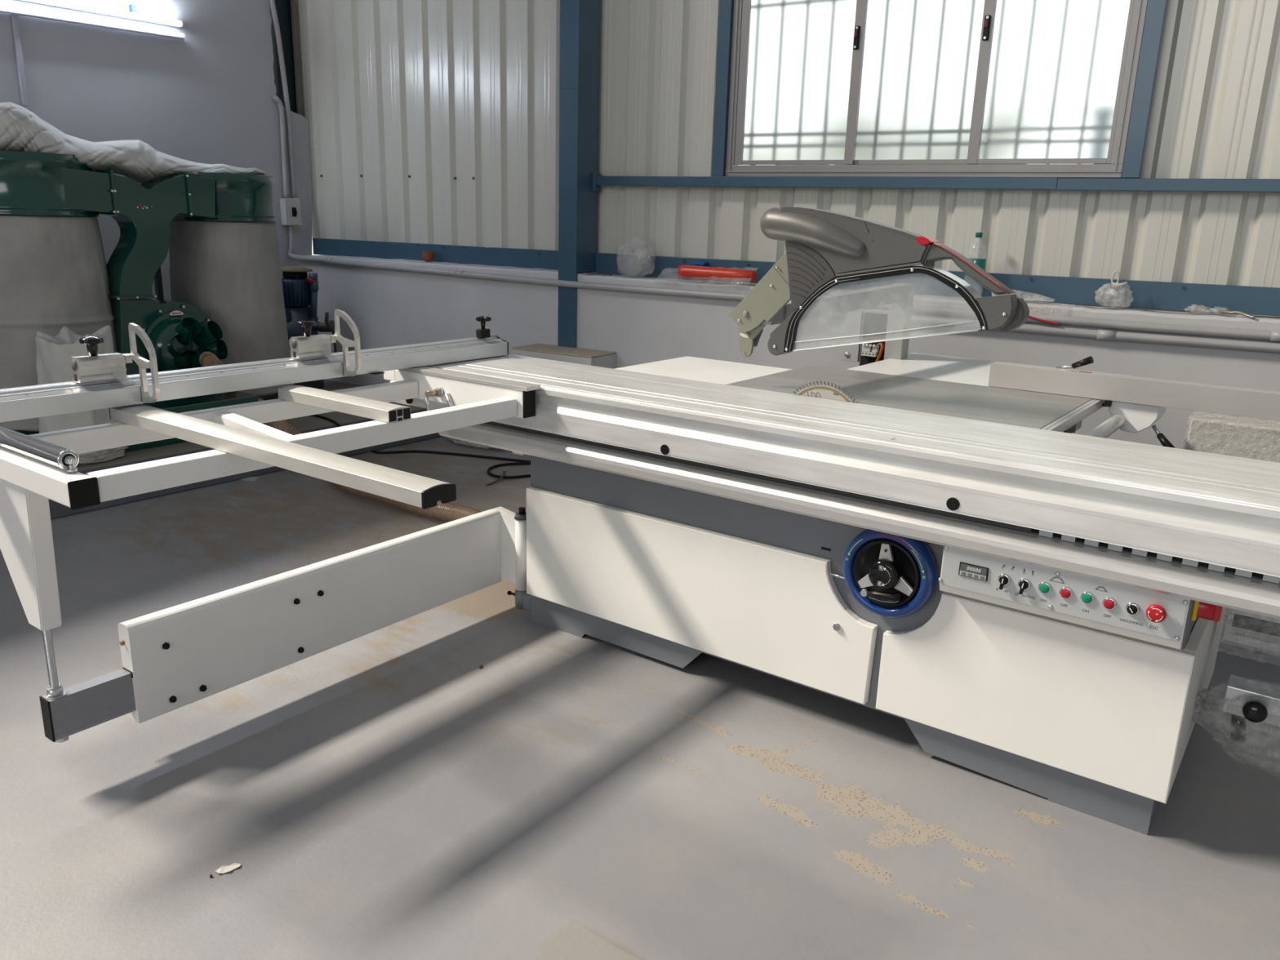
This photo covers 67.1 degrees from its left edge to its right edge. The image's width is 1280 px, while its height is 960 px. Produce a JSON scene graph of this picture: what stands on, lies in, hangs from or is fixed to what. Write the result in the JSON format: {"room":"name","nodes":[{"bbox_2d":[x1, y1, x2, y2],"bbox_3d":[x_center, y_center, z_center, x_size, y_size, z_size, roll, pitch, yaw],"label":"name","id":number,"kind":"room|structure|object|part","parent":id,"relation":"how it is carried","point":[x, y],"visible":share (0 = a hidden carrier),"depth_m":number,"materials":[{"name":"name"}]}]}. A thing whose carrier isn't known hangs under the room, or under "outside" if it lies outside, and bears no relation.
{"room":"woodworking shop","nodes":[
{"label":"woodworking shop","id":0,"kind":"room"},
{"bbox_2d":[0,102,293,452],"bbox_3d":[-2.621,-1.056,4.971,1.000,1.605,1.859,12,18,34],"label":"collector","id":1,"kind":"object","parent":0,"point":[216,223],"visible":0.86,"depth_m":4.83,"materials":[{"name":"green metal"}]},
{"bbox_3d":[-2.664,-0.368,5.125,1.000,0.195,1.780,12,18,34],"label":"frame","id":2,"kind":"part","parent":1,"relation":"part of","materials":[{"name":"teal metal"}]},
{"bbox_3d":[-2.421,-0.698,5.077,0.010,0.378,0.378,12,18,34],"label":"plate","id":3,"kind":"part","parent":1,"relation":"part of","materials":[{"name":"green metal"}]},
{"bbox_2d":[0,0,311,300],"bbox_3d":[-4.268,-4.423,2.885,0.240,9.500,7.500,11,18,30],"label":"wall","id":4,"kind":"structure","parent":0,"point":[205,96],"depth_m":5.79,"materials":[{"name":"grey paint"}]},
{"bbox_2d":[9,5,28,106],"bbox_3d":[-3.253,-2.220,5.058,0.020,0.484,0.032,11,18,30],"label":"pipe","id":5,"kind":"object","parent":4,"relation":"attached to","point":[15,20],"visible":1,"depth_m":5.05,"materials":[{"name":"grey plastic"}]},
{"bbox_2d":[0,5,185,39],"bbox_3d":[-3.066,-2.501,5.248,0.036,0.070,1.280,11,18,30],"label":"tube light","id":6,"kind":"object","parent":4,"relation":"attached to","point":[3,9],"visible":1,"depth_m":5.29,"materials":[{"name":"white"}]},
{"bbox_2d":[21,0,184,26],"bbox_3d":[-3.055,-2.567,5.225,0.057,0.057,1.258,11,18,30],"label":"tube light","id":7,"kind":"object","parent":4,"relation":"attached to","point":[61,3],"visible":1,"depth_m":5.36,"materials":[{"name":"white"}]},
{"bbox_2d":[128,5,137,13],"bbox_3d":[-2.898,-2.683,5.516,0.030,0.050,0.024,11,18,30],"label":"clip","id":8,"kind":"object","parent":4,"relation":"attached to","point":[132,8],"visible":0.79,"depth_m":5.51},
{"bbox_2d":[272,94,288,197],"bbox_3d":[-2.432,-2.249,6.495,0.101,0.664,0.070,11,18,30],"label":"pipe","id":9,"kind":"object","parent":4,"relation":"attached to","point":[282,119],"visible":1,"depth_m":6.48,"materials":[{"name":"paint"}]},
{"bbox_2d":[269,0,297,197],"bbox_3d":[-2.380,-2.574,6.425,0.034,1.326,0.117,11,18,30],"label":"pipe","id":10,"kind":"object","parent":4,"relation":"attached to","point":[272,2],"visible":1,"depth_m":6.44,"materials":[{"name":"paint"}]},
{"bbox_2d":[270,0,297,113],"bbox_3d":[-2.491,-3.257,6.520,0.240,1.550,0.160,11,18,30],"label":"trim","id":11,"kind":"structure","parent":4,"relation":"attached to","point":[282,7],"depth_m":6.54,"materials":[{"name":"teal metal"}]},
{"bbox_2d":[279,197,302,227],"bbox_3d":[-2.387,-1.833,6.617,0.074,0.198,0.135,11,18,30],"label":"switch box","id":12,"kind":"object","parent":4,"relation":"attached to","point":[291,214],"visible":1,"depth_m":6.59,"materials":[{"name":"grey plastic"}]},
{"bbox_2d":[48,379,443,519],"bbox_3d":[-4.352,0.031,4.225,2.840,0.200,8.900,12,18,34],"label":"trim","id":13,"kind":"structure","parent":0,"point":[308,424],"depth_m":4.81,"materials":[{"name":"paint"}]},
{"bbox_2d":[35,324,124,462],"bbox_3d":[-2.603,-0.409,4.465,0.338,0.612,0.335,12,18,34],"label":"woven sack","id":14,"kind":"object","parent":13,"relation":"on","point":[54,353],"visible":0.41,"depth_m":4.37,"materials":[{"name":"white fabric"}]},
{"bbox_2d":[77,446,128,464],"bbox_3d":[-2.562,-0.135,4.400,0.200,0.114,0.441,12,18,34],"label":"plastic wrap","id":15,"kind":"object","parent":13,"relation":"on","point":[102,455],"visible":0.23,"depth_m":4.41,"materials":[{"name":"grey"}]},
{"bbox_2d":[309,414,530,462],"bbox_3d":[-1.332,-0.192,5.359,1.875,0.227,0.559,5,15,11],"label":"power cable","id":16,"kind":"object","parent":13,"relation":"on","point":[315,415],"visible":0.62,"depth_m":5.58,"materials":[{"name":"black rubber"}]},
{"bbox_2d":[280,266,324,388],"bbox_3d":[-2.248,-0.998,6.345,0.250,0.796,0.250,11,18,30],"label":"pump","id":17,"kind":"object","parent":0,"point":[296,292],"visible":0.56,"depth_m":6.23,"materials":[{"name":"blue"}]},
{"bbox_3d":[-2.242,-1.227,6.283,0.204,0.172,0.203,11,18,30],"label":"motor","id":18,"kind":"part","parent":17,"relation":"part of","materials":[{"name":"blue paint"}]},
{"bbox_2d":[305,272,337,352],"bbox_3d":[-2.066,-1.029,6.276,0.238,0.615,0.079,11,18,30],"label":"pipe","id":19,"kind":"object","parent":17,"relation":"attached to","point":[329,326],"visible":0.89,"depth_m":6.25,"materials":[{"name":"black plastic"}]},
{"bbox_3d":[-2.127,-1.283,6.217,0.110,0.028,0.025,11,18,30],"label":"valve handle","id":20,"kind":"part","parent":19,"relation":"part of","materials":[{"name":"red plastic"}]},
{"bbox_2d":[511,343,616,455],"bbox_3d":[-0.444,-0.444,5.590,0.555,0.622,0.255,11,18,30],"label":"box","id":21,"kind":"object","parent":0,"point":[602,358],"depth_m":5.43,"materials":[{"name":"grey paint"}]},
{"bbox_2d":[0,435,1279,959],"bbox_3d":[2.830,1.200,1.063,20.000,0.001,28.000,12,18,34],"label":"floor","id":22,"kind":"structure","parent":0,"point":[384,793],"depth_m":2.29,"materials":[{"name":"paint"}]},
{"bbox_2d":[215,862,241,873],"bbox_3d":[-0.872,0.823,2.045,0.051,0.004,0.024,-5,17,-24],"label":"paper scrap","id":23,"kind":"object","parent":22,"relation":"on","point":[224,868],"visible":1,"depth_m":2.05,"materials":[{"name":"white paper"}]},
{"bbox_2d":[241,476,259,481],"bbox_3d":[-2.013,-0.007,4.992,0.096,0.002,0.076,5,16,12],"label":"paper label","id":24,"kind":"object","parent":22,"relation":"on","point":[251,478],"visible":1,"depth_m":4.99,"materials":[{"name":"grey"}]},
{"bbox_2d":[199,351,483,522],"bbox_3d":[-1.370,-0.190,4.550,3.162,0.634,0.536,15,20,41],"label":"hose","id":25,"kind":"object","parent":22,"relation":"on","point":[462,513],"visible":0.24,"depth_m":4.56,"materials":[{"name":"beige"}]},
{"bbox_2d":[446,437,499,448],"bbox_3d":[-0.991,-0.247,5.867,0.529,0.059,0.261,12,18,34],"label":"bubble wrap","id":26,"kind":"object","parent":22,"relation":"on","point":[461,442],"visible":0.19,"depth_m":5.80,"materials":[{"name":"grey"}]},
{"bbox_2d":[485,471,506,484],"bbox_3d":[-0.747,-0.010,5.081,0.038,0.029,0.207,7,16,17],"label":"edging strip","id":27,"kind":"object","parent":22,"relation":"on","point":[504,472],"visible":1,"depth_m":5.07,"materials":[{"name":"brown"}]},
{"bbox_2d":[487,462,530,478],"bbox_3d":[-0.596,-0.057,5.301,0.487,0.016,0.303,-3,16,-15],"label":"power cable","id":28,"kind":"object","parent":22,"relation":"on","point":[489,473],"visible":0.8,"depth_m":5.24,"materials":[{"name":"black rubber"}]},
{"bbox_2d":[0,207,1279,835],"bbox_3d":[0.422,-0.095,2.905,4.622,1.401,2.602,5,16,12],"label":"saw","id":29,"kind":"object","parent":22,"relation":"on","point":[932,543],"visible":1,"depth_m":2.55,"materials":[{"name":"grey paint"}]},
{"bbox_3d":[-1.442,0.150,2.232,0.305,0.344,0.045,12,18,34],"label":"support leg","id":30,"kind":"part","parent":29,"relation":"part of","materials":[{"name":"white paint"}]},
{"bbox_3d":[-1.371,0.419,2.245,0.019,0.182,0.019,12,18,34],"label":"threaded rod","id":31,"kind":"part","parent":29,"relation":"part of","materials":[{"name":"silver metal"}]},
{"bbox_3d":[-1.379,-0.336,2.428,0.055,0.046,0.055,12,18,34],"label":"clamp knob","id":32,"kind":"part","parent":29,"relation":"part of","materials":[{"name":"black plastic"}]},
{"bbox_3d":[-1.278,-0.296,2.467,0.126,0.202,0.025,12,18,34],"label":"flip arm","id":33,"kind":"part","parent":29,"relation":"part of","materials":[{"name":"metal"}]},
{"bbox_3d":[-1.182,-0.188,2.742,1.048,0.055,1.302,12,18,34],"label":"outrigger frame","id":34,"kind":"part","parent":29,"relation":"part of","materials":[{"name":"white paint"}]},
{"bbox_3d":[-1.008,-0.458,2.919,0.055,0.046,0.055,12,18,34],"label":"clamp knob","id":35,"kind":"part","parent":29,"relation":"part of","materials":[{"name":"black plastic"}]},
{"bbox_3d":[-0.890,0.354,2.902,0.052,0.262,1.288,12,18,34],"label":"swing arm","id":36,"kind":"part","parent":29,"relation":"part of","materials":[{"name":"white paint"}]},
{"bbox_3d":[-0.907,-0.418,2.957,0.126,0.202,0.025,12,18,34],"label":"flip arm","id":37,"kind":"part","parent":29,"relation":"part of","materials":[{"name":"metal"}]},
{"bbox_3d":[-0.667,-0.281,3.125,0.025,0.025,0.058,12,18,34],"label":"clamp lever","id":38,"kind":"part","parent":29,"relation":"part of","materials":[{"name":"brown metal"}]},
{"bbox_3d":[-0.643,-0.239,3.140,0.105,0.120,0.051,4,15,7],"label":"lever rod","id":39,"kind":"part","parent":29,"relation":"part of","materials":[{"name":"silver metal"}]},
{"bbox_3d":[-0.571,-0.570,3.498,0.056,0.045,0.051,12,18,34],"label":"clamp knob","id":40,"kind":"part","parent":29,"relation":"part of","materials":[{"name":"black plastic"}]},
{"bbox_2d":[514,511,526,520],"bbox_3d":[-0.403,0.123,3.300,0.054,0.016,0.054,12,18,34],"label":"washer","id":41,"kind":"object","parent":29,"relation":"in","point":[519,516],"depth_m":3.28,"materials":[{"name":"grey metal"}]},
{"bbox_3d":[0.123,0.315,2.909,1.239,0.374,0.028,12,18,34],"label":"door","id":42,"kind":"part","parent":29,"relation":"part of","materials":[{"name":"white metal"}]},
{"bbox_3d":[0.548,-0.157,2.913,0.276,0.276,0.003,12,18,34],"label":"saw blade","id":43,"kind":"part","parent":29,"relation":"part of","materials":[{"name":"silver metal"}]},
{"bbox_3d":[0.726,-0.625,3.383,0.055,0.091,0.913,13,19,37],"label":"guard arm","id":44,"kind":"part","parent":29,"relation":"part of","materials":[{"name":"clear plastic"}]},
{"bbox_3d":[0.863,-0.588,3.912,0.071,0.210,0.025,12,18,34],"label":"box door","id":45,"kind":"part","parent":29,"relation":"part of","materials":[{"name":"grey metal"}]},
{"bbox_3d":[0.880,0.106,2.400,3.640,0.066,0.350,12,18,34],"label":"support rail","id":46,"kind":"part","parent":29,"relation":"part of","materials":[{"name":"metal"}]},
{"bbox_3d":[0.679,-0.465,2.707,0.592,0.275,0.006,12,18,34],"label":"shield frame","id":47,"kind":"part","parent":29,"relation":"part of","materials":[{"name":"black plastic"}]},
{"bbox_3d":[0.881,-0.564,2.575,0.244,0.126,0.057,12,18,34],"label":"grip handle","id":48,"kind":"part","parent":29,"relation":"part of","materials":[{"name":"grey plastic"}]},
{"bbox_2d":[997,573,1010,590],"bbox_3d":[0.845,0.237,2.245,0.029,0.036,0.018,12,18,34],"label":"switch","id":49,"kind":"object","parent":29,"relation":"attached to","point":[1003,580],"depth_m":2.24,"materials":[{"name":"black plastic"}]},
{"bbox_2d":[1017,577,1031,594],"bbox_3d":[0.882,0.245,2.220,0.029,0.036,0.018,12,18,34],"label":"switch","id":50,"kind":"object","parent":29,"relation":"attached to","point":[1024,584],"depth_m":2.22,"materials":[{"name":"black plastic"}]},
{"bbox_3d":[1.364,-0.355,3.121,0.021,0.049,0.088,-8,18,-31],"label":"lever rod","id":51,"kind":"part","parent":29,"relation":"part of","materials":[{"name":"silver metal"}]},
{"bbox_3d":[0.942,0.250,2.188,0.520,0.100,0.001,12,18,34],"label":"plate","id":52,"kind":"part","parent":29,"relation":"part of","materials":[{"name":"silver metal"}]},
{"bbox_3d":[0.966,0.248,2.221,0.526,0.130,0.080,12,18,34],"label":"control panel","id":53,"kind":"part","parent":29,"relation":"part of","materials":[{"name":"white metal"}]},
{"bbox_3d":[1.434,-0.240,3.028,0.024,0.030,1.258,12,18,34],"label":"edge rail","id":54,"kind":"part","parent":29,"relation":"part of","materials":[{"name":"metal"}]},
{"bbox_2d":[1124,602,1140,615],"bbox_3d":[1.066,0.281,2.091,0.029,0.029,0.016,12,18,34],"label":"switch","id":55,"kind":"object","parent":29,"relation":"attached to","point":[1131,608],"depth_m":2.09,"materials":[{"name":"black plastic"}]},
{"bbox_3d":[1.591,-0.151,2.971,0.012,0.034,0.036,-4,16,-21],"label":"lever rod","id":56,"kind":"part","parent":29,"relation":"part of","materials":[{"name":"silver metal"}]},
{"bbox_3d":[1.190,0.292,2.085,0.004,0.130,0.110,12,18,34],"label":"plate","id":57,"kind":"part","parent":29,"relation":"part of","materials":[{"name":"grey paint"}]},
{"bbox_3d":[1.207,0.270,2.090,0.009,0.057,0.057,12,18,34],"label":"isolator plate","id":58,"kind":"part","parent":29,"relation":"part of","materials":[{"name":"yellow plastic"}]},
{"bbox_3d":[1.227,0.274,2.075,0.042,0.056,0.052,12,18,34],"label":"isolator knob","id":59,"kind":"part","parent":29,"relation":"part of","materials":[{"name":"red plastic"}]},
{"bbox_2d":[1196,608,1279,755],"bbox_3d":[1.892,0.505,2.132,1.165,0.536,0.366,12,18,34],"label":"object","id":60,"kind":"object","parent":29,"relation":"on","point":[1252,700],"visible":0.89,"depth_m":2.35,"materials":[{"name":"metal"}]},
{"bbox_3d":[1.464,0.582,2.326,0.053,0.140,0.102,6,16,16],"label":"wheel knob","id":61,"kind":"part","parent":60,"relation":"part of","materials":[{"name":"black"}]},
{"bbox_2d":[1182,410,1279,657],"bbox_3d":[2.311,0.226,3.137,1.026,0.767,0.230,12,18,34],"label":"wrapped package","id":62,"kind":"object","parent":22,"relation":"on","point":[1255,438],"visible":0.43,"depth_m":3.20,"materials":[{"name":"grey plastic"}]},
{"bbox_2d":[297,0,1279,287],"bbox_3d":[1.186,-2.198,4.555,8.175,2.360,0.032,11,18,30],"label":"wall","id":63,"kind":"structure","parent":0,"point":[433,92],"depth_m":5.30,"materials":[{"name":"beige metal"}]},
{"bbox_2d":[290,0,305,117],"bbox_3d":[-2.300,-3.241,6.482,0.130,1.550,0.050,11,18,30],"label":"trim","id":64,"kind":"structure","parent":63,"relation":"attached to","point":[294,3],"depth_m":6.58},
{"bbox_2d":[711,0,733,176],"bbox_3d":[0.451,-2.534,4.868,0.068,1.917,0.069,11,18,30],"label":"trim","id":65,"kind":"structure","parent":63,"relation":"attached to","point":[723,51],"depth_m":4.97,"materials":[{"name":"blue metal"}]},
{"bbox_2d":[320,174,1185,288],"bbox_3d":[0.051,-1.466,5.410,5.374,0.464,0.056,11,18,30],"label":"trim","id":66,"kind":"structure","parent":63,"relation":"attached to","point":[321,175],"depth_m":6.09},
{"bbox_2d":[591,172,1279,192],"bbox_3d":[2.187,-1.244,4.088,5.719,0.100,0.086,11,18,30],"label":"beam","id":67,"kind":"structure","parent":63,"relation":"attached to","point":[1235,185],"depth_m":4.45,"materials":[{"name":"blue metal"}]},
{"bbox_2d":[724,0,1147,177],"bbox_3d":[1.352,-2.154,4.486,2.070,1.600,0.209,11,18,30],"label":"window","id":68,"kind":"structure","parent":63,"relation":"in","point":[819,88],"depth_m":4.49,"materials":[{"name":"clear glass"}]},
{"bbox_3d":[0.802,-2.217,4.727,0.596,1.255,0.001,11,18,30],"label":"glass pane","id":69,"kind":"part","parent":68,"relation":"part of","materials":[{"name":"clear glass"}]},
{"bbox_3d":[0.790,-2.222,4.730,0.644,1.288,0.018,11,18,30],"label":"sash","id":70,"kind":"part","parent":68,"relation":"part of","materials":[{"name":"clear glass"}]},
{"bbox_3d":[1.024,-2.119,4.581,0.014,0.032,0.010,11,18,30],"label":"lock lever","id":71,"kind":"part","parent":68,"relation":"part of","materials":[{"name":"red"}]},
{"bbox_3d":[1.308,-2.131,4.450,0.642,1.288,0.018,11,18,30],"label":"sash","id":72,"kind":"part","parent":68,"relation":"part of","materials":[{"name":"clear glass"}]},
{"bbox_3d":[1.319,-2.126,4.447,0.594,1.255,0.001,11,18,30],"label":"glass pane","id":73,"kind":"part","parent":68,"relation":"part of","materials":[{"name":"clear glass"}]},
{"bbox_3d":[1.536,-2.025,4.282,0.014,0.032,0.010,11,18,30],"label":"lock lever","id":74,"kind":"part","parent":68,"relation":"part of","materials":[{"name":"red"}]},
{"bbox_3d":[1.790,-2.035,4.146,0.607,1.288,0.018,11,18,30],"label":"sash","id":75,"kind":"part","parent":68,"relation":"part of","materials":[{"name":"clear glass"}]},
{"bbox_3d":[1.801,-2.030,4.143,0.559,1.255,0.001,11,18,30],"label":"glass pane","id":76,"kind":"part","parent":68,"relation":"part of","materials":[{"name":"clear glass"}]},
{"bbox_2d":[1121,0,1168,177],"bbox_3d":[2.131,-2.218,3.885,0.069,1.918,0.072,11,18,30],"label":"trim","id":77,"kind":"structure","parent":63,"relation":"attached to","point":[1156,11],"depth_m":4.01,"materials":[{"name":"blue metal"}]},
{"bbox_2d":[299,254,1279,448],"bbox_3d":[1.130,-0.434,4.898,8.070,1.054,0.241,11,18,30],"label":"wall","id":78,"kind":"structure","parent":0,"point":[387,308],"depth_m":5.22,"materials":[{"name":"grey paint"}]},
{"bbox_2d":[422,251,434,262],"bbox_3d":[-1.357,-1.431,6.180,0.078,0.064,0.078,11,18,30],"label":"clay cup","id":79,"kind":"object","parent":78,"relation":"on","point":[428,256],"visible":1,"depth_m":6.15,"materials":[{"name":"ceramic"}]},
{"bbox_2d":[557,0,600,347],"bbox_3d":[-0.335,-2.176,5.342,0.125,2.900,0.208,11,18,30],"label":"column","id":80,"kind":"structure","parent":78,"relation":"attached to","point":[580,20],"depth_m":5.37,"materials":[{"name":"blue metal"}]},
{"bbox_2d":[587,272,613,275],"bbox_3d":[-0.228,-1.177,5.516,0.152,0.004,0.020,9,17,24],"label":"strip","id":81,"kind":"object","parent":78,"relation":"on","point":[588,273],"visible":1,"depth_m":5.51,"materials":[{"name":"grey"}]},
{"bbox_2d":[689,261,711,266],"bbox_3d":[0.371,-1.151,5.232,0.232,0.055,0.060,11,18,30],"label":"card","id":82,"kind":"object","parent":78,"relation":"on","point":[703,264],"visible":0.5,"depth_m":5.23,"materials":[{"name":"blue"}]},
{"bbox_2d":[677,265,756,282],"bbox_3d":[0.346,-1.068,5.112,0.558,0.140,0.126,11,18,30],"label":"pack","id":83,"kind":"object","parent":78,"relation":"on","point":[692,272],"visible":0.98,"depth_m":5.06,"materials":[{"name":"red plastic"}]},
{"bbox_2d":[288,225,1279,342],"bbox_3d":[0.271,-1.113,5.103,6.344,0.293,0.060,11,18,30],"label":"pipe","id":84,"kind":"object","parent":78,"relation":"attached to","point":[1272,335],"visible":0.85,"depth_m":5.01,"materials":[{"name":"paint"}]},
{"bbox_2d":[1029,315,1059,324],"bbox_3d":[1.747,-0.710,4.234,0.176,0.046,0.014,12,18,32],"label":"cable tie","id":85,"kind":"object","parent":84,"relation":"attached to","point":[1030,317],"visible":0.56,"depth_m":4.22,"materials":[{"name":"red"}]},
{"bbox_2d":[312,238,1279,316],"bbox_3d":[1.159,-1.007,4.826,8.130,0.118,0.045,11,18,30],"label":"trim","id":86,"kind":"structure","parent":78,"relation":"on","point":[1168,295],"depth_m":4.68,"materials":[{"name":"blue metal"}]},
{"bbox_2d":[964,232,986,275],"bbox_3d":[1.556,-0.996,4.474,0.088,0.296,0.088,11,18,30],"label":"water bottle","id":87,"kind":"object","parent":78,"relation":"on","point":[981,263],"visible":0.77,"depth_m":4.43,"materials":[{"name":"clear plastic"}]},
{"bbox_2d":[991,288,1054,302],"bbox_3d":[1.733,-0.838,4.372,0.278,0.051,0.030,11,18,30],"label":"plastic sleeve","id":88,"kind":"object","parent":78,"relation":"on","point":[1037,297],"visible":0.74,"depth_m":4.35,"materials":[{"name":"grey plastic"}]},
{"bbox_2d":[915,315,1279,352],"bbox_3d":[1.935,-0.632,4.163,2.434,0.046,0.044,11,18,30],"label":"pipe","id":89,"kind":"object","parent":78,"relation":"attached to","point":[1104,335],"visible":0.71,"depth_m":4.08,"materials":[{"name":"paint"}]},
{"bbox_2d":[1075,304,1142,309],"bbox_3d":[2.050,-0.750,4.185,0.299,0.004,0.020,10,17,27],"label":"strip","id":90,"kind":"object","parent":78,"relation":"on","point":[1075,304],"visible":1,"depth_m":4.19,"materials":[{"name":"grey"}]},
{"bbox_2d":[1094,271,1132,307],"bbox_3d":[2.051,-0.825,4.168,0.159,0.155,0.099,11,18,30],"label":"plastic bag","id":91,"kind":"object","parent":78,"relation":"on","point":[1115,302],"visible":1,"depth_m":4.15,"materials":[{"name":"white plastic"}]},
{"bbox_3d":[2.044,-0.866,4.150,0.033,0.066,0.008,11,18,30],"label":"bag handle","id":92,"kind":"part","parent":91,"relation":"part of","materials":[{"name":"grey plastic"}]},
{"bbox_2d":[1142,308,1192,312],"bbox_3d":[2.229,-0.717,4.081,0.191,0.004,0.020,9,17,26],"label":"strip","id":93,"kind":"object","parent":78,"relation":"on","point":[1142,308],"visible":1,"depth_m":4.07,"materials":[{"name":"grey"}]},
{"bbox_2d":[1183,304,1212,313],"bbox_3d":[2.331,-0.717,4.031,0.108,0.033,0.066,11,18,30],"label":"scrap","id":94,"kind":"object","parent":78,"relation":"on","point":[1200,309],"visible":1,"depth_m":4.01,"materials":[{"name":"grey plastic"}]},
{"bbox_2d":[1208,306,1229,314],"bbox_3d":[2.398,-0.702,3.992,0.089,0.029,0.074,11,18,30],"label":"scrap","id":95,"kind":"object","parent":78,"relation":"on","point":[1215,311],"visible":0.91,"depth_m":3.99,"materials":[{"name":"grey plastic"}]},
{"bbox_2d":[1217,309,1255,319],"bbox_3d":[2.421,-0.673,3.916,0.023,0.026,0.148,-8,18,-31],"label":"rod","id":96,"kind":"object","parent":78,"relation":"on","point":[1219,310],"visible":1,"depth_m":3.91,"materials":[{"name":"beige"}]},
{"bbox_2d":[1253,315,1279,318],"bbox_3d":[2.549,-0.657,3.894,0.170,0.004,0.020,9,17,25],"label":"strip","id":97,"kind":"object","parent":78,"relation":"on","point":[1253,315],"visible":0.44,"depth_m":3.90,"materials":[{"name":"grey metal"}]}
]}

